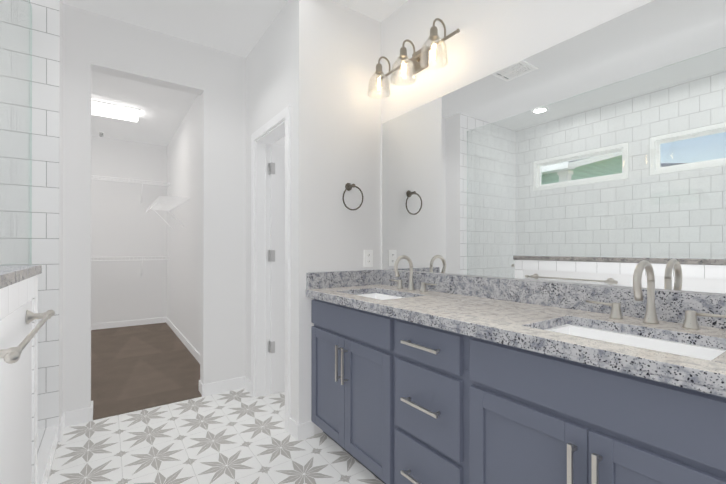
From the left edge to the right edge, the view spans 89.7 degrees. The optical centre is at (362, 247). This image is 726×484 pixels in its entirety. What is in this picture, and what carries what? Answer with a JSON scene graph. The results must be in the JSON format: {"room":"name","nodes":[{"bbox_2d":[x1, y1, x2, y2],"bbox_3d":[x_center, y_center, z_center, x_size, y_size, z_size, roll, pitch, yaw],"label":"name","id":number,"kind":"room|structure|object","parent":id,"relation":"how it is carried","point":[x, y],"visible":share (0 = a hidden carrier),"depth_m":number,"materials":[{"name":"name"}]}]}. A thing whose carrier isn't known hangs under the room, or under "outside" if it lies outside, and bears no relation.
{"room":"bathroom","nodes":[
{"label":"bathroom","id":0,"kind":"room"},
{"bbox_2d":[0,275,37,483],"bbox_3d":[-0.613,0.634,0.277,0.188,1.045,3.140,0,0,-35],"label":"wall","id":1,"kind":"structure","parent":0,"point":[18,418],"depth_m":1.30,"materials":[{"name":"white tile"}]},
{"bbox_2d":[0,265,41,288],"bbox_3d":[-0.620,0.092,0.281,0.220,0.040,3.152,0,0,-35],"label":"wall cap","id":2,"kind":"object","parent":1,"relation":"on","point":[11,274],"visible":1,"depth_m":1.25,"materials":[{"name":"stone"}]},
{"bbox_2d":[0,0,31,265],"bbox_3d":[-0.824,-0.172,0.551,0.064,2.452,3.824,0,0,-35],"label":"glass","id":3,"kind":"object","parent":2,"relation":"on","point":[17,146],"visible":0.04,"depth_m":1.77,"materials":[{"name":"clear glass"}]},
{"bbox_2d":[0,310,54,363],"bbox_3d":[-1.102,0.270,1.194,0.079,0.056,0.792,0,0,-35],"label":"towel rail","id":4,"kind":"object","parent":1,"relation":"attached to","point":[10,355],"visible":1,"depth_m":1.07,"materials":[{"name":"silver metal"}]},
{"bbox_2d":[0,0,62,441],"bbox_3d":[-2.434,-0.215,1.969,1.255,2.750,0.340,0,0,-35],"label":"wall","id":5,"kind":"structure","parent":0,"point":[46,148],"depth_m":2.15,"materials":[{"name":"tile"}]},
{"bbox_2d":[91,136,166,323],"bbox_3d":[-3.940,-0.209,5.140,2.040,2.750,0.120,0,0,-35],"label":"wall","id":6,"kind":"structure","parent":0,"point":[123,223],"depth_m":5.39,"materials":[{"name":"white paint"}]},
{"bbox_2d":[91,322,201,419],"bbox_3d":[-2.968,1.187,3.773,2.300,0.072,3.470,0,0,-35],"label":"floor carpet","id":7,"kind":"object","parent":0,"point":[138,367],"visible":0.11,"depth_m":3.43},
{"bbox_2d":[63,4,284,411],"bbox_3d":[-0.902,-0.213,3.181,2.645,2.750,0.120,0,0,-35],"label":"wall","id":8,"kind":"structure","parent":0,"point":[215,79],"depth_m":2.77,"materials":[{"name":"white paint"}]},
{"bbox_2d":[167,95,199,353],"bbox_3d":[-2.111,-0.210,4.452,0.120,2.750,3.350,0,0,-35],"label":"wall","id":9,"kind":"structure","parent":0,"point":[183,150],"depth_m":4.36,"materials":[{"name":"white paint"}]},
{"bbox_2d":[91,175,189,274],"bbox_3d":[-3.332,-0.277,4.297,2.049,1.408,1.945,0,0,-35],"label":"wire closet shelf","id":10,"kind":"object","parent":9,"relation":"attached to","point":[159,207],"visible":0.65,"depth_m":5.00,"materials":[{"name":"white metal"}]},
{"bbox_2d":[59,317,313,441],"bbox_3d":[-2.520,1.115,3.378,2.338,0.095,4.393,0,0,-35],"label":"baseboard","id":11,"kind":"structure","parent":9,"relation":"attached to","point":[299,432],"depth_m":2.90,"materials":[{"name":"white wood"}]},
{"bbox_2d":[47,388,383,483],"bbox_3d":[0.289,1.189,1.394,2.990,0.060,4.170,0,0,-35],"label":"floor","id":12,"kind":"structure","parent":0,"point":[241,436],"depth_m":2.10,"materials":[{"name":"white tile"}]},
{"bbox_2d":[37,426,57,483],"bbox_3d":[-1.710,1.110,1.846,0.200,0.100,0.690,0,0,-35],"label":"shower curb","id":13,"kind":"object","parent":12,"relation":"on","point":[47,440],"depth_m":1.93,"materials":[{"name":"tile"}]},
{"bbox_2d":[306,287,725,483],"bbox_3d":[0.572,0.721,1.427,0.586,0.876,2.378,0,0,-35],"label":"bathroom vanity","id":14,"kind":"object","parent":12,"relation":"on","point":[423,378],"depth_m":1.19,"materials":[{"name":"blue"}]},
{"bbox_2d":[310,283,725,382],"bbox_3d":[0.572,0.267,1.428,0.586,0.032,2.378,0,0,-35],"label":"countertop","id":15,"kind":"structure","parent":14,"relation":"on","point":[531,321],"depth_m":1.24,"materials":[{"name":"grey stone"}]},
{"bbox_2d":[306,271,381,290],"bbox_3d":[-0.113,0.201,2.387,0.559,0.102,0.022,0,0,-35],"label":"backsplash","id":16,"kind":"structure","parent":15,"relation":"on","point":[335,278],"depth_m":2.36,"materials":[{"name":"grey stone"}]},
{"bbox_2d":[357,293,404,299],"bbox_3d":[0.090,0.356,2.044,0.324,0.142,0.474,0,0,-35],"label":"sink","id":17,"kind":"object","parent":15,"relation":"in","point":[382,296],"depth_m":2.24,"materials":[{"name":"white ceramic"}]},
{"bbox_2d":[382,271,725,326],"bbox_3d":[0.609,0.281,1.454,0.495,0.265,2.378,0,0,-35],"label":"backsplash","id":18,"kind":"structure","parent":15,"relation":"on","point":[705,310],"depth_m":1.45,"materials":[{"name":"grey stone"}]},
{"bbox_2d":[544,324,725,360],"bbox_3d":[0.766,0.354,1.083,0.324,0.142,0.474,0,0,-35],"label":"sink","id":19,"kind":"object","parent":15,"relation":"in","point":[668,344],"depth_m":1.15,"materials":[{"name":"white ceramic"}]},
{"bbox_2d":[63,0,407,145],"bbox_3d":[-1.130,-1.639,2.522,4.020,0.100,7.640,0,0,-35],"label":"ceiling","id":20,"kind":"structure","parent":0,"point":[237,27],"depth_m":2.68,"materials":[{"name":"white paint"}]},
{"bbox_2d":[91,100,139,121],"bbox_3d":[-3.137,-1.548,3.923,1.250,0.073,0.280,0,0,-35],"label":"closet light","id":21,"kind":"object","parent":20,"relation":"attached to","point":[114,111],"visible":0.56,"depth_m":4.09,"materials":[{"name":"white plastic"}]},
{"bbox_2d":[246,0,290,396],"bbox_3d":[-0.669,-0.214,2.715,0.120,2.750,0.910,0,0,-35],"label":"wall","id":22,"kind":"structure","parent":0,"point":[268,77],"depth_m":2.73,"materials":[{"name":"white paint"}]},
{"bbox_2d":[251,105,290,431],"bbox_3d":[-0.616,0.131,2.639,0.152,2.060,0.726,0,0,-35],"label":"door frame","id":23,"kind":"structure","parent":22,"relation":"attached to","point":[260,148],"depth_m":2.85,"materials":[{"name":"white wood"}]},
{"bbox_2d":[268,144,284,393],"bbox_3d":[-0.491,0.166,3.028,0.581,1.968,0.157,0,0,-35],"label":"door leaf","id":24,"kind":"structure","parent":22,"relation":"in","point":[276,253],"depth_m":2.90,"materials":[{"name":"white painted wood"}]},
{"bbox_2d":[291,0,380,434],"bbox_3d":[0.175,-0.214,2.680,1.460,2.750,0.120,0,0,-35],"label":"wall","id":25,"kind":"structure","parent":0,"point":[335,112],"depth_m":2.33,"materials":[{"name":"white paint"}]},
{"bbox_2d":[342,183,362,209],"bbox_3d":[-0.076,-0.337,2.385,0.161,0.186,0.070,0,0,-35],"label":"towel ring","id":26,"kind":"object","parent":25,"relation":"attached to","point":[348,186],"visible":1,"depth_m":2.38,"materials":[{"name":"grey metal"}]},
{"bbox_2d":[364,250,372,266],"bbox_3d":[0.037,0.071,2.501,0.070,0.116,0.008,0,0,-35],"label":"electrical outlet plate","id":27,"kind":"object","parent":25,"relation":"attached to","point":[368,258],"visible":1,"depth_m":2.50,"materials":[{"name":"white plastic"}]},
{"bbox_2d":[381,0,725,295],"bbox_3d":[1.042,-0.216,1.370,0.128,2.750,3.260,0,0,-35],"label":"wall","id":28,"kind":"structure","parent":0,"point":[596,155],"depth_m":1.55,"materials":[{"name":"white paint"}]},
{"bbox_2d":[368,18,459,98],"bbox_3d":[0.274,-1.117,2.170,0.222,0.254,0.668,0,0,-35],"label":"sconce","id":29,"kind":"object","parent":28,"relation":"attached to","point":[418,61],"visible":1,"depth_m":2.17,"materials":[{"name":"clear glass"}]}
]}

